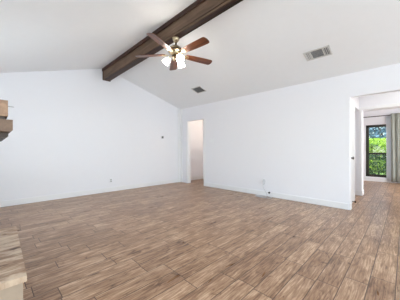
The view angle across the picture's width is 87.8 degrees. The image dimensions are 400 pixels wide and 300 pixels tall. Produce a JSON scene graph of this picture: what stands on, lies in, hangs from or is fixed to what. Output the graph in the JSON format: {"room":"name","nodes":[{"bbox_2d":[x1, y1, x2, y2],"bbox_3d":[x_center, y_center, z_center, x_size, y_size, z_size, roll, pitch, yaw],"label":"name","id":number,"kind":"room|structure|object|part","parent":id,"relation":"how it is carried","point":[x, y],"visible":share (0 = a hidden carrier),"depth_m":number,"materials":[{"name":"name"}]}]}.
{"room":"empty living room","nodes":[
{"label":"empty living room","id":0,"kind":"room"},
{"bbox_2d":[0,69,202,200],"bbox_3d":[-2.047,-0.500,5.768,0.120,3.170,6.570,0,0,45],"label":"wall","id":1,"kind":"structure","parent":0,"point":[73,130],"depth_m":4.95,"materials":[{"name":"white paint"}]},
{"bbox_2d":[0,179,177,206],"bbox_3d":[-2.483,1.026,5.230,0.016,0.113,4.949,0,0,45],"label":"baseboard","id":2,"kind":"structure","parent":1,"relation":"attached to","point":[118,188],"depth_m":4.83,"materials":[{"name":"white wood"}]},
{"bbox_2d":[178,108,179,181],"bbox_3d":[-0.698,-0.156,7.033,0.022,2.482,0.115,0,0,45],"label":"trim","id":3,"kind":"structure","parent":1,"relation":"attached to","point":[178,108],"depth_m":6.99,"materials":[{"name":"white paint"}]},
{"bbox_2d":[191,176,202,179],"bbox_3d":[-0.233,1.026,7.508,0.016,0.113,0.955,0,0,45],"label":"baseboard","id":4,"kind":"structure","parent":1,"relation":"attached to","point":[196,177],"depth_m":7.61,"materials":[{"name":"white wood"}]},
{"bbox_2d":[0,179,399,299],"bbox_3d":[2.942,1.145,3.334,10.740,0.120,10.120,0,0,45],"label":"floor","id":5,"kind":"structure","parent":0,"point":[194,240],"depth_m":2.31,"materials":[{"name":"brown wood"}]},
{"bbox_2d":[0,226,26,299],"bbox_3d":[-1.638,0.934,1.579,1.180,0.299,0.445,0,0,45],"label":"hearth","id":6,"kind":"object","parent":5,"relation":"on","point":[13,274],"visible":1,"depth_m":1.40,"materials":[{"name":"beige stone"}]},
{"bbox_2d":[255,179,271,197],"bbox_3d":[1.464,0.880,4.788,0.403,0.392,0.235,0,0,45],"label":"coiled cord","id":7,"kind":"object","parent":5,"relation":"on","point":[261,196],"visible":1,"depth_m":4.83,"materials":[{"name":"white plastic"}]},
{"bbox_2d":[0,0,399,108],"bbox_3d":[1.101,-1.632,1.435,10.690,1.146,5.790,0,0,45],"label":"ceiling","id":8,"kind":"structure","parent":0,"point":[254,46],"depth_m":3.26,"materials":[{"name":"white paint"}]},
{"bbox_2d":[102,0,242,81],"bbox_3d":[1.303,-1.923,1.646,10.440,0.311,0.220,0,0,45],"label":"ceiling beam","id":9,"kind":"structure","parent":8,"relation":"attached to","point":[199,12],"depth_m":3.27,"materials":[{"name":"brown wood"}]},
{"bbox_3d":[1.246,-2.018,1.588,10.439,0.071,0.028,0,0,45],"label":"moulding","id":10,"kind":"part","parent":9,"relation":"part of","materials":[{"name":"brown wood"}]},
{"bbox_2d":[135,33,211,69],"bbox_3d":[-0.347,-1.563,3.282,1.235,0.434,1.276,0,0,45],"label":"ceiling fan","id":11,"kind":"object","parent":9,"relation":"hanging from","point":[176,51],"visible":1,"depth_m":3.24,"materials":[{"name":"brown wood"}]},
{"bbox_3d":[-0.799,-1.522,3.359,0.495,0.006,0.138,0,12,7],"label":"blade","id":12,"kind":"part","parent":11,"relation":"part of","materials":[{"name":"brown wood"}]},
{"bbox_3d":[-0.558,-1.522,2.931,0.138,0.006,0.495,13,5,24],"label":"blade","id":13,"kind":"part","parent":11,"relation":"part of","materials":[{"name":"brown wood"}]},
{"bbox_3d":[-0.545,-1.408,3.309,0.120,0.123,0.120,0,0,45],"label":"lamp shade","id":14,"kind":"part","parent":11,"relation":"part of","materials":[{"name":"white glass"}]},
{"bbox_3d":[-0.467,-1.522,3.720,0.138,0.006,0.495,-12,2,-11],"label":"blade","id":15,"kind":"part","parent":11,"relation":"part of","materials":[{"name":"brown wood"}]},
{"bbox_3d":[-0.309,-1.408,3.174,0.123,0.123,0.118,0,0,45],"label":"lamp shade","id":16,"kind":"part","parent":11,"relation":"part of","materials":[{"name":"white glass"}]},
{"bbox_3d":[-0.077,-1.522,3.028,0.495,0.006,0.138,0,-12,43],"label":"blade","id":17,"kind":"part","parent":11,"relation":"part of","materials":[{"name":"brown wood"}]},
{"bbox_3d":[-0.021,-1.522,3.515,0.495,0.006,0.138,0,-12,-29],"label":"blade","id":18,"kind":"part","parent":11,"relation":"part of","materials":[{"name":"brown wood"}]},
{"bbox_2d":[191,86,205,92],"bbox_3d":[-0.035,-1.577,5.458,0.330,0.085,0.262,0,0,45],"label":"ceiling vent","id":19,"kind":"object","parent":8,"relation":"in","point":[199,89],"visible":1,"depth_m":5.46,"materials":[{"name":"white metal"}]},
{"bbox_2d":[303,45,331,60],"bbox_3d":[1.940,-1.592,3.437,0.385,0.076,0.229,0,0,45],"label":"ceiling vent","id":20,"kind":"object","parent":8,"relation":"in","point":[324,51],"visible":1,"depth_m":3.43,"materials":[{"name":"white metal"}]},
{"bbox_2d":[203,120,203,175],"bbox_3d":[0.605,-0.135,7.443,1.300,2.440,0.120,0,0,45],"label":"wall","id":21,"kind":"structure","parent":0,"point":[203,120],"depth_m":7.83,"materials":[{"name":"white paint"}]},
{"bbox_2d":[183,63,399,209],"bbox_3d":[3.094,-0.158,3.452,10.690,2.485,0.120,0,0,45],"label":"wall","id":22,"kind":"structure","parent":0,"point":[297,138],"depth_m":4.48,"materials":[{"name":"white paint"}]},
{"bbox_2d":[180,109,182,181],"bbox_3d":[-0.625,-0.147,7.025,0.093,2.465,0.022,0,0,45],"label":"trim","id":23,"kind":"structure","parent":22,"relation":"attached to","point":[181,110],"depth_m":7.01,"materials":[{"name":"white paint"}]},
{"bbox_2d":[186,121,190,182],"bbox_3d":[-0.382,0.070,6.873,0.077,2.030,0.138,0,0,45],"label":"trim","id":24,"kind":"structure","parent":22,"relation":"attached to","point":[188,123],"depth_m":6.84,"materials":[{"name":"white wood"}]},
{"bbox_2d":[204,119,204,185],"bbox_3d":[0.131,0.070,6.286,0.050,2.030,0.012,0,0,45],"label":"trim","id":25,"kind":"structure","parent":22,"relation":"attached to","point":[204,119],"depth_m":6.27,"materials":[{"name":"white wood"}]},
{"bbox_2d":[205,182,347,209],"bbox_3d":[1.418,1.026,5.011,3.554,0.113,0.016,0,0,45],"label":"baseboard","id":26,"kind":"structure","parent":22,"relation":"attached to","point":[340,205],"depth_m":4.54,"materials":[{"name":"white wood"}]},
{"bbox_2d":[351,97,358,110],"bbox_3d":[2.623,-0.135,5.063,1.815,2.440,1.510,0,0,45],"label":"wall","id":27,"kind":"structure","parent":0,"point":[355,101],"depth_m":4.69,"materials":[{"name":"white paint"}]},
{"bbox_2d":[351,103,354,202],"bbox_3d":[3.100,0.069,4.205,0.101,2.017,0.640,0,0,45],"label":"door","id":28,"kind":"structure","parent":27,"relation":"in","point":[352,105],"depth_m":4.22,"materials":[{"name":"white paint"}]},
{"bbox_3d":[3.091,-0.355,4.214,0.008,0.920,0.420,0,0,45],"label":"panel moulding","id":29,"kind":"part","parent":28,"relation":"part of","materials":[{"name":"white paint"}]},
{"bbox_3d":[3.091,0.605,4.214,0.008,0.600,0.420,0,0,45],"label":"panel moulding","id":30,"kind":"part","parent":28,"relation":"part of","materials":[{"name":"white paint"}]},
{"bbox_2d":[355,91,399,190],"bbox_3d":[4.587,-0.135,4.359,5.600,2.440,0.250,0,0,45],"label":"wall","id":31,"kind":"structure","parent":0,"point":[391,97],"depth_m":4.89,"materials":[{"name":"white paint"}]},
{"bbox_2d":[355,190,361,195],"bbox_3d":[3.183,1.026,5.559,1.815,0.113,0.016,0,0,45],"label":"baseboard","id":32,"kind":"structure","parent":31,"relation":"attached to","point":[357,192],"depth_m":4.96,"materials":[{"name":"white wood"}]},
{"bbox_2d":[359,103,399,190],"bbox_3d":[4.267,-0.020,4.490,1.340,1.970,0.014,0,0,45],"label":"trim","id":33,"kind":"structure","parent":31,"relation":"attached to","point":[397,104],"depth_m":4.92,"materials":[{"name":"white wood"}]},
{"bbox_2d":[363,108,399,180],"bbox_3d":[6.631,-0.135,6.698,6.220,2.440,0.150,0,0,45],"label":"wall","id":34,"kind":"structure","parent":0,"point":[369,120],"depth_m":7.24,"materials":[{"name":"white paint"}]},
{"bbox_2d":[366,124,385,177],"bbox_3d":[6.229,0.030,7.074,0.920,1.800,0.070,0,0,45],"label":"window","id":35,"kind":"structure","parent":34,"relation":"attached to","point":[381,125],"depth_m":7.32,"materials":[{"name":"brown metal"}]},
{"bbox_2d":[363,177,399,182],"bbox_3d":[6.565,1.022,6.646,5.900,0.123,0.016,0,0,45],"label":"baseboard","id":36,"kind":"structure","parent":34,"relation":"attached to","point":[364,178],"depth_m":7.12,"materials":[{"name":"white wood"}]},
{"bbox_3d":[6.414,-1.150,6.742,2.402,0.060,0.090,0,0,45],"label":"curtain rod","id":37,"kind":"object","parent":34,"relation":"attached to","visible":0},
{"bbox_2d":[386,116,390,180],"bbox_3d":[6.272,-0.045,6.877,0.187,2.140,0.024,0,0,45],"label":"sheer curtain","id":38,"kind":"object","parent":37,"relation":"hanging from","point":[388,118],"visible":0.74,"depth_m":6.90,"materials":[{"name":"white fabric"}]},
{"bbox_2d":[391,113,399,181],"bbox_3d":[6.658,-0.075,6.388,1.185,2.220,0.079,0,0,45],"label":"curtain","id":39,"kind":"object","parent":37,"relation":"hanging from","point":[395,118],"visible":1,"depth_m":6.73,"materials":[{"name":"grey fabric"}]},
{"bbox_3d":[-1.918,-0.083,1.367,1.250,2.336,0.250,0,0,45],"label":"wall","id":40,"kind":"structure","parent":0,"visible":0},
{"bbox_2d":[0,100,12,141],"bbox_3d":[-1.668,-0.194,1.549,1.050,0.226,0.360,0,0,45],"label":"fireplace mantel","id":41,"kind":"object","parent":40,"relation":"attached to","point":[6,125],"visible":1,"depth_m":1.28,"materials":[{"name":"beige stone"}]},
{"bbox_3d":[-1.711,-0.099,1.577,0.850,0.036,0.339,0,0,45],"label":"bed moulding","id":42,"kind":"part","parent":41,"relation":"part of","materials":[{"name":"brown wood"}]},
{"bbox_2d":[0,119,12,133],"bbox_3d":[-1.670,-0.152,1.546,1.050,0.073,0.353,0,0,45],"label":"shelf","id":43,"kind":"object","parent":41,"relation":"attached to","point":[6,125],"depth_m":1.29,"materials":[{"name":"brown wood"}]},
{"label":"outside","id":44,"kind":"structure","parent":0,"visible":0},
{"bbox_3d":[19.151,1.255,19.386,50.000,0.100,35.500,0,0,45],"label":"ground","id":45,"kind":"structure","parent":44,"visible":0},
{"bbox_2d":[369,137,385,174],"bbox_3d":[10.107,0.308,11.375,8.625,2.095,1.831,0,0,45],"label":"hedge","id":46,"kind":"object","parent":45,"relation":"on","point":[381,142],"visible":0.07,"depth_m":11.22,"materials":[{"name":"green plant"}]},
{"bbox_2d":[369,127,385,163],"bbox_3d":[13.809,-0.984,15.185,3.358,4.403,3.292,0,0,45],"label":"tree","id":47,"kind":"object","parent":45,"relation":"on","point":[377,131],"visible":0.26,"depth_m":15.05,"materials":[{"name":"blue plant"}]},
{"bbox_2d":[369,127,385,162],"bbox_3d":[15.957,-1.440,19.390,4.386,5.314,4.374,0,0,45],"label":"tree","id":48,"kind":"object","parent":45,"relation":"on","point":[380,127],"visible":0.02,"depth_m":19.29,"materials":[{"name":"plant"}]}
]}

